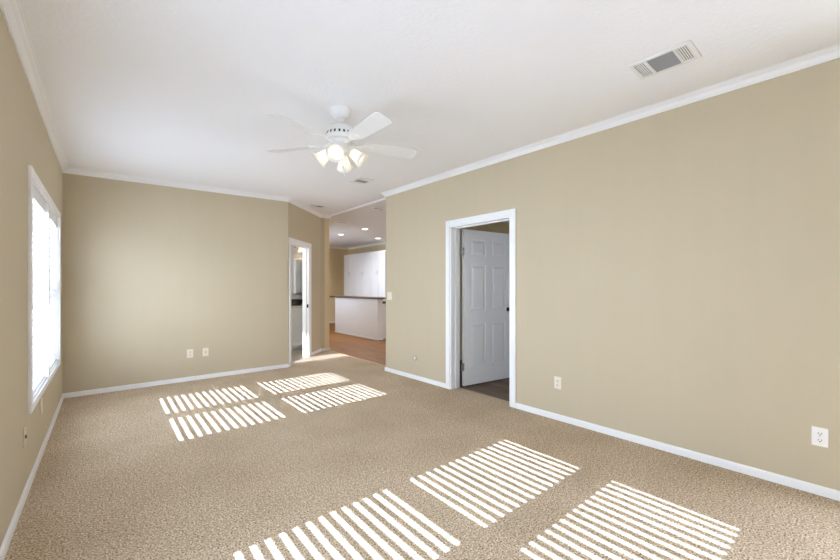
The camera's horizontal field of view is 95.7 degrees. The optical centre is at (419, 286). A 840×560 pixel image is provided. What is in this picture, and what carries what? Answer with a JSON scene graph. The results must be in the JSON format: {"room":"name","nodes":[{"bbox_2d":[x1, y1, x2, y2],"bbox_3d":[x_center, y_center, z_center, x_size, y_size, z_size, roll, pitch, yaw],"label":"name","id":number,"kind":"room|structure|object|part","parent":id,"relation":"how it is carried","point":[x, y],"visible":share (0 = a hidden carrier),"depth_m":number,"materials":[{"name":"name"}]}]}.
{"room":"empty living room","nodes":[
{"label":"empty living room","id":0,"kind":"room"},
{"bbox_2d":[0,9,61,546],"bbox_3d":[-1.795,-0.095,1.447,0.160,2.850,7.827,0,0,-40],"label":"wall","id":1,"kind":"structure","parent":0,"point":[25,141],"depth_m":2.08,"materials":[{"name":"beige paint"}]},
{"bbox_2d":[23,426,26,447],"bbox_3d":[-2.394,0.909,2.304,0.013,0.115,0.072,0,0,-40],"label":"wall jack","id":2,"kind":"object","parent":1,"relation":"attached to","point":[24,428],"visible":1,"depth_m":2.28,"materials":[{"name":"beige plastic"}]},
{"bbox_2d":[40,397,42,413],"bbox_3d":[-2.896,0.909,2.908,0.009,0.115,0.072,0,0,-40],"label":"blank plate","id":3,"kind":"object","parent":1,"relation":"attached to","point":[41,399],"visible":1,"depth_m":2.89,"materials":[{"name":"beige plastic"}]},
{"bbox_2d":[28,165,60,413],"bbox_3d":[-3.194,0.018,3.151,0.178,1.585,2.040,0,0,-40],"label":"window","id":4,"kind":"structure","parent":1,"relation":"in","point":[34,397],"depth_m":3.15,"materials":[{"name":"white paint"}]},
{"bbox_2d":[33,186,45,391],"bbox_3d":[-2.850,0.029,2.800,0.067,1.445,0.886,0,0,-40],"label":"window blind","id":5,"kind":"object","parent":4,"relation":"attached to","point":[38,202],"visible":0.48,"depth_m":2.96,"materials":[{"name":"white plastic"}]},
{"bbox_2d":[50,210,56,366],"bbox_3d":[-3.474,0.029,3.555,0.067,1.445,0.886,0,0,-40],"label":"window blind","id":6,"kind":"object","parent":4,"relation":"attached to","point":[53,220],"visible":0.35,"depth_m":3.80,"materials":[{"name":"white plastic"}]},
{"bbox_2d":[0,363,288,559],"bbox_3d":[-0.729,1.252,2.358,2.721,0.057,7.444,0,0,-40],"label":"baseboard","id":7,"kind":"structure","parent":1,"relation":"attached to","point":[5,544],"depth_m":4.39,"materials":[{"name":"white paint"}]},
{"bbox_2d":[0,0,331,218],"bbox_3d":[-2.068,-1.373,2.845,3.138,0.134,9.533,0,0,-15],"label":"trim","id":8,"kind":"structure","parent":1,"relation":"attached to","point":[11,10],"depth_m":2.98,"materials":[{"name":"white paint"}]},
{"bbox_2d":[62,173,287,392],"bbox_3d":[-3.179,-0.095,5.218,2.719,2.850,0.120,0,0,-40],"label":"wall","id":9,"kind":"structure","parent":0,"point":[152,274],"depth_m":5.00,"materials":[{"name":"beige paint"}]},
{"bbox_2d":[187,349,192,357],"bbox_3d":[-3.131,0.908,5.175,0.072,0.115,0.010,0,0,-40],"label":"wall outlet","id":10,"kind":"object","parent":9,"relation":"attached to","point":[189,351],"visible":1,"depth_m":5.17,"materials":[{"name":"beige plastic"}]},
{"bbox_2d":[203,348,207,355],"bbox_3d":[-2.987,0.909,5.294,0.072,0.115,0.013,0,0,-40],"label":"wall jack","id":11,"kind":"object","parent":9,"relation":"attached to","point":[205,350],"visible":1,"depth_m":5.29,"materials":[{"name":"beige plastic"}]},
{"bbox_2d":[291,245,301,298],"bbox_3d":[-4.050,-0.095,7.130,3.880,2.850,0.120,0,0,-40],"label":"wall","id":12,"kind":"structure","parent":0,"point":[294,251],"depth_m":8.18,"materials":[{"name":"grey paint"}]},
{"bbox_2d":[294,260,301,292],"bbox_3d":[-2.587,-0.220,8.208,0.245,0.720,0.120,0,0,-40],"label":"medicine cabinet","id":13,"kind":"object","parent":12,"relation":"attached to","point":[297,263],"visible":0.58,"depth_m":8.13,"materials":[{"name":"grey paint"}]},
{"bbox_3d":[-2.602,-0.220,8.133,0.117,0.712,0.018,0,0,-40],"label":"door","id":14,"kind":"part","parent":13,"relation":"part of","materials":[{"name":"grey paint"}]},
{"bbox_3d":[-2.596,-0.220,8.125,0.081,0.676,0.003,0,0,-40],"label":"door panel","id":15,"kind":"part","parent":13,"relation":"part of","materials":[{"name":"grey paint"}]},
{"bbox_3d":[-2.510,-0.220,8.211,0.117,0.712,0.018,0,0,-40],"label":"door","id":16,"kind":"part","parent":13,"relation":"part of","materials":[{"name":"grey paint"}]},
{"bbox_2d":[288,202,320,362],"bbox_3d":[-2.096,-0.119,6.799,0.120,2.801,1.494,0,0,5],"label":"wall","id":17,"kind":"structure","parent":0,"point":[303,225],"depth_m":7.10,"materials":[{"name":"beige paint"}]},
{"bbox_2d":[289,237,310,366],"bbox_3d":[-2.111,0.243,6.548,0.138,2.073,0.944,0,0,5],"label":"trim","id":18,"kind":"structure","parent":17,"relation":"attached to","point":[291,240],"depth_m":6.93,"materials":[{"name":"white paint"}]},
{"bbox_2d":[311,347,329,355],"bbox_3d":[-1.958,1.252,7.374,0.121,0.057,0.723,0,0,17],"label":"baseboard","id":19,"kind":"structure","parent":17,"relation":"attached to","point":[320,349],"depth_m":7.47,"materials":[{"name":"white paint"}]},
{"bbox_2d":[321,218,328,347],"bbox_3d":[-3.592,-0.095,9.671,0.100,2.850,5.350,0,0,-40],"label":"wall","id":20,"kind":"structure","parent":0,"point":[326,220],"depth_m":7.63,"materials":[{"name":"beige paint"}]},
{"bbox_2d":[329,242,385,248],"bbox_3d":[-1.603,-1.393,10.037,3.390,0.066,7.160,0,0,-40],"label":"trim","id":21,"kind":"structure","parent":20,"relation":"attached to","point":[380,243],"depth_m":13.22,"materials":[{"name":"white paint"}]},
{"bbox_2d":[329,248,347,321],"bbox_3d":[-3.956,-0.095,12.814,3.600,2.850,0.120,0,0,-40],"label":"wall","id":22,"kind":"structure","parent":0,"point":[336,256],"depth_m":13.53,"materials":[{"name":"beige paint"}]},
{"bbox_2d":[329,200,385,247],"bbox_3d":[-1.465,-1.480,10.022,3.600,0.120,7.760,0,0,-40],"label":"ceiling","id":23,"kind":"structure","parent":0,"point":[373,220],"depth_m":9.10,"materials":[{"name":"white paint"}]},
{"bbox_2d":[370,207,385,209],"bbox_3d":[-0.757,-1.414,6.876,0.240,0.011,0.180,-1,1,-40],"label":"ceiling vent","id":24,"kind":"object","parent":23,"relation":"in","point":[374,208],"visible":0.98,"depth_m":6.84,"materials":[{"name":"white metal"}]},
{"bbox_2d":[348,244,385,254],"bbox_3d":[-0.256,-0.095,11.162,0.120,2.850,7.380,0,0,-40],"label":"wall","id":25,"kind":"structure","parent":0,"point":[383,246],"depth_m":12.87,"materials":[{"name":"beige paint"}]},
{"bbox_2d":[4,323,839,559],"bbox_3d":[-0.956,1.330,6.282,7.650,0.100,14.130,0,0,-40],"label":"floor","id":26,"kind":"structure","parent":0,"point":[326,455],"depth_m":2.46,"materials":[{"name":"beige carpet"}]},
{"bbox_2d":[291,308,301,349],"bbox_3d":[-2.761,0.851,7.751,1.090,0.858,0.556,0,0,-40],"label":"bathroom vanity","id":27,"kind":"object","parent":26,"relation":"on","point":[296,313],"visible":0.12,"depth_m":7.63,"materials":[{"name":"white paint"}]},
{"bbox_3d":[-2.766,0.365,7.747,1.117,0.110,0.565,0,0,-40],"label":"countertop","id":28,"kind":"structure","parent":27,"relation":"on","visible":0},
{"bbox_2d":[291,299,301,305],"bbox_3d":[-2.538,0.320,7.806,0.260,0.126,0.260,0,0,-40],"label":"basket","id":29,"kind":"object","parent":28,"relation":"on","point":[294,302],"visible":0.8,"depth_m":7.71,"materials":[{"name":"black"}]},
{"bbox_2d":[344,254,355,295],"bbox_3d":[-2.129,0.104,12.800,0.587,2.352,0.818,0,0,-40],"label":"pantry cabinet","id":30,"kind":"object","parent":26,"relation":"on","point":[349,260],"visible":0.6,"depth_m":12.60,"materials":[{"name":"white paint"}]},
{"bbox_3d":[-2.450,0.432,12.793,0.026,1.475,0.396,0,0,-40],"label":"cabinet door","id":31,"kind":"part","parent":30,"relation":"part of","materials":[{"name":"white paint"}]},
{"bbox_3d":[-2.450,-0.675,12.793,0.026,0.700,0.396,0,0,-40],"label":"cabinet door","id":32,"kind":"part","parent":30,"relation":"part of","materials":[{"name":"white paint"}]},
{"bbox_3d":[-2.189,0.432,12.484,0.026,1.475,0.396,0,0,-40],"label":"cabinet door","id":33,"kind":"part","parent":30,"relation":"part of","materials":[{"name":"white paint"}]},
{"bbox_3d":[-2.189,-0.675,12.484,0.026,0.700,0.396,0,0,-40],"label":"cabinet door","id":34,"kind":"part","parent":30,"relation":"part of","materials":[{"name":"white paint"}]},
{"bbox_2d":[334,297,382,339],"bbox_3d":[-1.647,0.787,9.933,0.172,0.985,2.162,0,0,-40],"label":"base cabinet","id":35,"kind":"object","parent":26,"relation":"on","point":[363,318],"visible":0.94,"depth_m":9.66,"materials":[{"name":"white paint"}]},
{"bbox_2d":[329,296,385,298],"bbox_3d":[-1.621,0.274,9.896,0.360,0.040,2.490,0,0,-40],"label":"bar","id":36,"kind":"object","parent":35,"relation":"on","point":[358,297],"visible":0.78,"depth_m":9.58,"materials":[{"name":"brown wood"}]},
{"bbox_3d":[-1.647,0.310,9.934,0.166,0.029,2.156,0,0,-40],"label":"moulding","id":37,"kind":"part","parent":35,"relation":"part of","materials":[{"name":"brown wood"}]},
{"bbox_2d":[356,252,370,296],"bbox_3d":[-1.600,0.104,12.173,0.587,2.352,0.818,0,0,-40],"label":"pantry cabinet","id":38,"kind":"object","parent":26,"relation":"on","point":[363,276],"visible":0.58,"depth_m":11.98,"materials":[{"name":"white paint"}]},
{"bbox_3d":[-1.921,0.432,12.166,0.026,1.475,0.396,0,0,-40],"label":"cabinet door","id":39,"kind":"part","parent":38,"relation":"part of","materials":[{"name":"white paint"}]},
{"bbox_3d":[-1.921,-0.675,12.166,0.026,0.700,0.396,0,0,-40],"label":"cabinet door","id":40,"kind":"part","parent":38,"relation":"part of","materials":[{"name":"white paint"}]},
{"bbox_3d":[-1.660,0.432,11.858,0.026,1.475,0.396,0,0,-40],"label":"cabinet door","id":41,"kind":"part","parent":38,"relation":"part of","materials":[{"name":"white paint"}]},
{"bbox_3d":[-1.660,-0.675,11.858,0.026,0.700,0.396,0,0,-40],"label":"cabinet door","id":42,"kind":"part","parent":38,"relation":"part of","materials":[{"name":"white paint"}]},
{"bbox_2d":[370,250,385,300],"bbox_3d":[-1.070,0.104,11.547,0.587,2.352,0.818,0,0,-40],"label":"pantry cabinet","id":43,"kind":"object","parent":26,"relation":"on","point":[377,258],"visible":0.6,"depth_m":11.34,"materials":[{"name":"white paint"}]},
{"bbox_3d":[-1.392,0.432,11.540,0.026,1.475,0.396,0,0,-40],"label":"cabinet door","id":44,"kind":"part","parent":43,"relation":"part of","materials":[{"name":"white paint"}]},
{"bbox_3d":[-1.392,-0.675,11.540,0.026,0.700,0.396,0,0,-40],"label":"cabinet door","id":45,"kind":"part","parent":43,"relation":"part of","materials":[{"name":"white paint"}]},
{"bbox_3d":[-1.131,0.432,11.232,0.026,1.475,0.396,0,0,-40],"label":"cabinet door","id":46,"kind":"part","parent":43,"relation":"part of","materials":[{"name":"white paint"}]},
{"bbox_3d":[-1.131,-0.675,11.232,0.026,0.700,0.396,0,0,-40],"label":"cabinet door","id":47,"kind":"part","parent":43,"relation":"part of","materials":[{"name":"white paint"}]},
{"bbox_2d":[383,304,385,338],"bbox_3d":[-1.337,0.846,10.208,0.617,0.868,1.922,0,0,-40],"label":"base cabinet","id":48,"kind":"object","parent":26,"relation":"on","point":[384,305],"visible":0.06,"depth_m":9.35,"materials":[{"name":"white paint"}]},
{"bbox_2d":[19,0,839,214],"bbox_3d":[-0.952,-1.459,3.450,4.100,0.191,9.900,0,0,-40],"label":"ceiling","id":49,"kind":"structure","parent":0,"point":[182,91],"depth_m":2.46,"materials":[{"name":"white paint"}]},
{"bbox_2d":[310,204,328,207],"bbox_3d":[-1.767,-1.416,6.677,0.290,0.011,0.170,0,1,-40],"label":"ceiling vent","id":50,"kind":"object","parent":49,"relation":"in","point":[313,205],"visible":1,"depth_m":6.67,"materials":[{"name":"white metal"}]},
{"bbox_2d":[266,105,416,175],"bbox_3d":[-0.674,-1.138,3.015,1.178,0.528,1.233,0,0,15],"label":"ceiling fan","id":51,"kind":"object","parent":49,"relation":"hanging from","point":[340,135],"visible":1,"depth_m":2.94,"materials":[{"name":"white wood"}]},
{"bbox_3d":[-1.026,-1.126,3.108,0.450,0.006,0.142,0,12,15],"label":"blade","id":52,"kind":"part","parent":51,"relation":"part of","materials":[{"name":"white wood"}]},
{"bbox_3d":[-0.851,-1.126,2.659,0.142,0.006,0.450,14,8,32],"label":"blade","id":53,"kind":"part","parent":51,"relation":"part of","materials":[{"name":"white wood"}]},
{"bbox_3d":[-0.787,-1.012,3.008,0.148,0.148,0.144,0,0,-40],"label":"lamp shade","id":54,"kind":"part","parent":51,"relation":"part of","materials":[{"name":"white glass"}]},
{"bbox_3d":[-0.634,-1.012,2.846,0.144,0.148,0.148,0,0,-40],"label":"lamp shade","id":55,"kind":"part","parent":51,"relation":"part of","materials":[{"name":"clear glass"}]},
{"bbox_3d":[-0.627,-1.029,2.871,0.058,0.079,0.085,0,0,19],"label":"bulb","id":56,"kind":"part","parent":51,"relation":"part of","materials":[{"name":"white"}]},
{"bbox_3d":[-0.625,-1.012,3.161,0.144,0.148,0.148,0,0,-40],"label":"lamp shade","id":57,"kind":"part","parent":51,"relation":"part of","materials":[{"name":"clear glass"}]},
{"bbox_3d":[-0.652,-1.126,3.413,0.142,0.006,0.450,-12,1,-3],"label":"blade","id":58,"kind":"part","parent":51,"relation":"part of","materials":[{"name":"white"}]},
{"bbox_3d":[-0.472,-1.012,2.999,0.148,0.148,0.144,0,0,-40],"label":"lamp shade","id":59,"kind":"part","parent":51,"relation":"part of","materials":[{"name":"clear glass"}]},
{"bbox_3d":[-0.370,-1.126,2.686,0.142,0.006,0.450,15,-10,-38],"label":"blade","id":60,"kind":"part","parent":51,"relation":"part of","materials":[{"name":"white wood"}]},
{"bbox_3d":[-0.247,-1.126,3.152,0.450,0.006,0.142,0,-12,-21],"label":"blade","id":61,"kind":"part","parent":51,"relation":"part of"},
{"bbox_2d":[349,177,373,184],"bbox_3d":[-0.784,-1.413,5.079,0.220,0.011,0.290,-1,1,-41],"label":"ceiling vent","id":62,"kind":"object","parent":49,"relation":"in","point":[360,180],"visible":1,"depth_m":5.05,"materials":[{"name":"white metal"}]},
{"bbox_2d":[628,40,701,79],"bbox_3d":[1.533,-1.414,2.385,0.245,0.011,0.340,-1,1,-41],"label":"ceiling vent","id":63,"kind":"object","parent":49,"relation":"in","point":[686,52],"visible":1,"depth_m":2.37,"materials":[{"name":"white metal"}]},
{"bbox_2d":[460,222,508,359],"bbox_3d":[0.987,-0.045,6.942,3.630,2.750,0.070,0,0,-40],"label":"wall","id":64,"kind":"structure","parent":0,"point":[500,227],"depth_m":6.92,"materials":[{"name":"beige paint"}]},
{"bbox_2d":[386,58,839,490],"bbox_3d":[1.632,-0.095,3.419,0.155,2.851,6.415,0,0,-41],"label":"wall","id":65,"kind":"structure","parent":0,"point":[678,269],"depth_m":2.89,"materials":[{"name":"beige paint"}]},
{"bbox_2d":[329,198,385,216],"bbox_3d":[-1.102,-1.421,6.784,0.036,0.027,2.255,0,0,-40],"label":"trim","id":66,"kind":"structure","parent":65,"relation":"attached to","point":[383,199],"depth_m":6.75,"materials":[{"name":"white paint"}]},
{"bbox_2d":[329,350,385,365],"bbox_3d":[-1.103,1.277,6.777,0.035,0.006,2.205,0,0,-40],"label":"trim","id":67,"kind":"structure","parent":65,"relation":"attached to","point":[329,350],"depth_m":6.75,"materials":[{"name":"brown wood"}]},
{"bbox_2d":[387,292,391,299],"bbox_3d":[-0.457,0.137,5.716,0.010,0.115,0.116,0,0,-41],"label":"light switch","id":68,"kind":"object","parent":65,"relation":"attached to","point":[389,294],"visible":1,"depth_m":5.71,"materials":[{"name":"beige plastic"}]},
{"bbox_2d":[385,367,445,387],"bbox_3d":[-0.032,1.252,5.362,0.213,0.057,1.325,0,0,-40],"label":"baseboard","id":69,"kind":"structure","parent":65,"relation":"attached to","point":[430,381],"depth_m":5.23,"materials":[{"name":"white paint"}]},
{"bbox_2d":[446,208,515,407],"bbox_3d":[0.729,0.226,4.454,0.183,2.108,1.043,0,0,-40],"label":"trim","id":70,"kind":"structure","parent":65,"relation":"attached to","point":[510,214],"depth_m":4.66,"materials":[{"name":"white paint"}]},
{"bbox_2d":[461,229,508,385],"bbox_3d":[0.891,0.266,5.094,0.909,2.005,0.171,0,0,-34],"label":"door","id":71,"kind":"structure","parent":65,"relation":"in","point":[485,255],"depth_m":5.06,"materials":[{"name":"white paint"}]},
{"bbox_2d":[554,376,560,388],"bbox_3d":[1.323,0.923,3.652,0.010,0.115,0.072,0,0,-41],"label":"wall outlet","id":72,"kind":"object","parent":65,"relation":"attached to","point":[557,380],"visible":1,"depth_m":3.65,"materials":[{"name":"beige plastic"}]},
{"bbox_2d":[381,44,839,196],"bbox_3d":[1.507,-1.405,3.484,0.237,0.069,6.277,0,0,-40],"label":"trim","id":73,"kind":"structure","parent":65,"relation":"attached to","point":[833,52],"depth_m":2.97,"materials":[{"name":"white paint"}]},
{"bbox_2d":[515,403,839,500],"bbox_3d":[1.832,1.252,3.059,0.013,0.057,2.512,0,0,-41],"label":"baseboard","id":74,"kind":"structure","parent":65,"relation":"attached to","point":[823,491],"depth_m":2.79,"materials":[{"name":"white paint"}]},
{"bbox_2d":[812,426,828,447],"bbox_3d":[2.459,0.923,2.336,0.010,0.115,0.072,0,0,-41],"label":"wall outlet","id":75,"kind":"object","parent":65,"relation":"attached to","point":[820,436],"visible":1,"depth_m":2.33,"materials":[{"name":"white plastic"}]},
{"bbox_2d":[816,431,823,436],"bbox_3d":[2.457,0.902,2.334,0.004,0.029,0.033,0,0,-41],"label":"receptacle","id":76,"kind":"object","parent":75,"relation":"attached to","point":[818,433],"depth_m":2.33,"materials":[{"name":"white plastic"}]},
{"bbox_2d":[816,437,823,443],"bbox_3d":[2.457,0.944,2.334,0.004,0.029,0.033,0,0,-41],"label":"receptacle","id":77,"kind":"object","parent":75,"relation":"attached to","point":[819,440],"depth_m":2.33,"materials":[{"name":"white plastic"}]}
]}

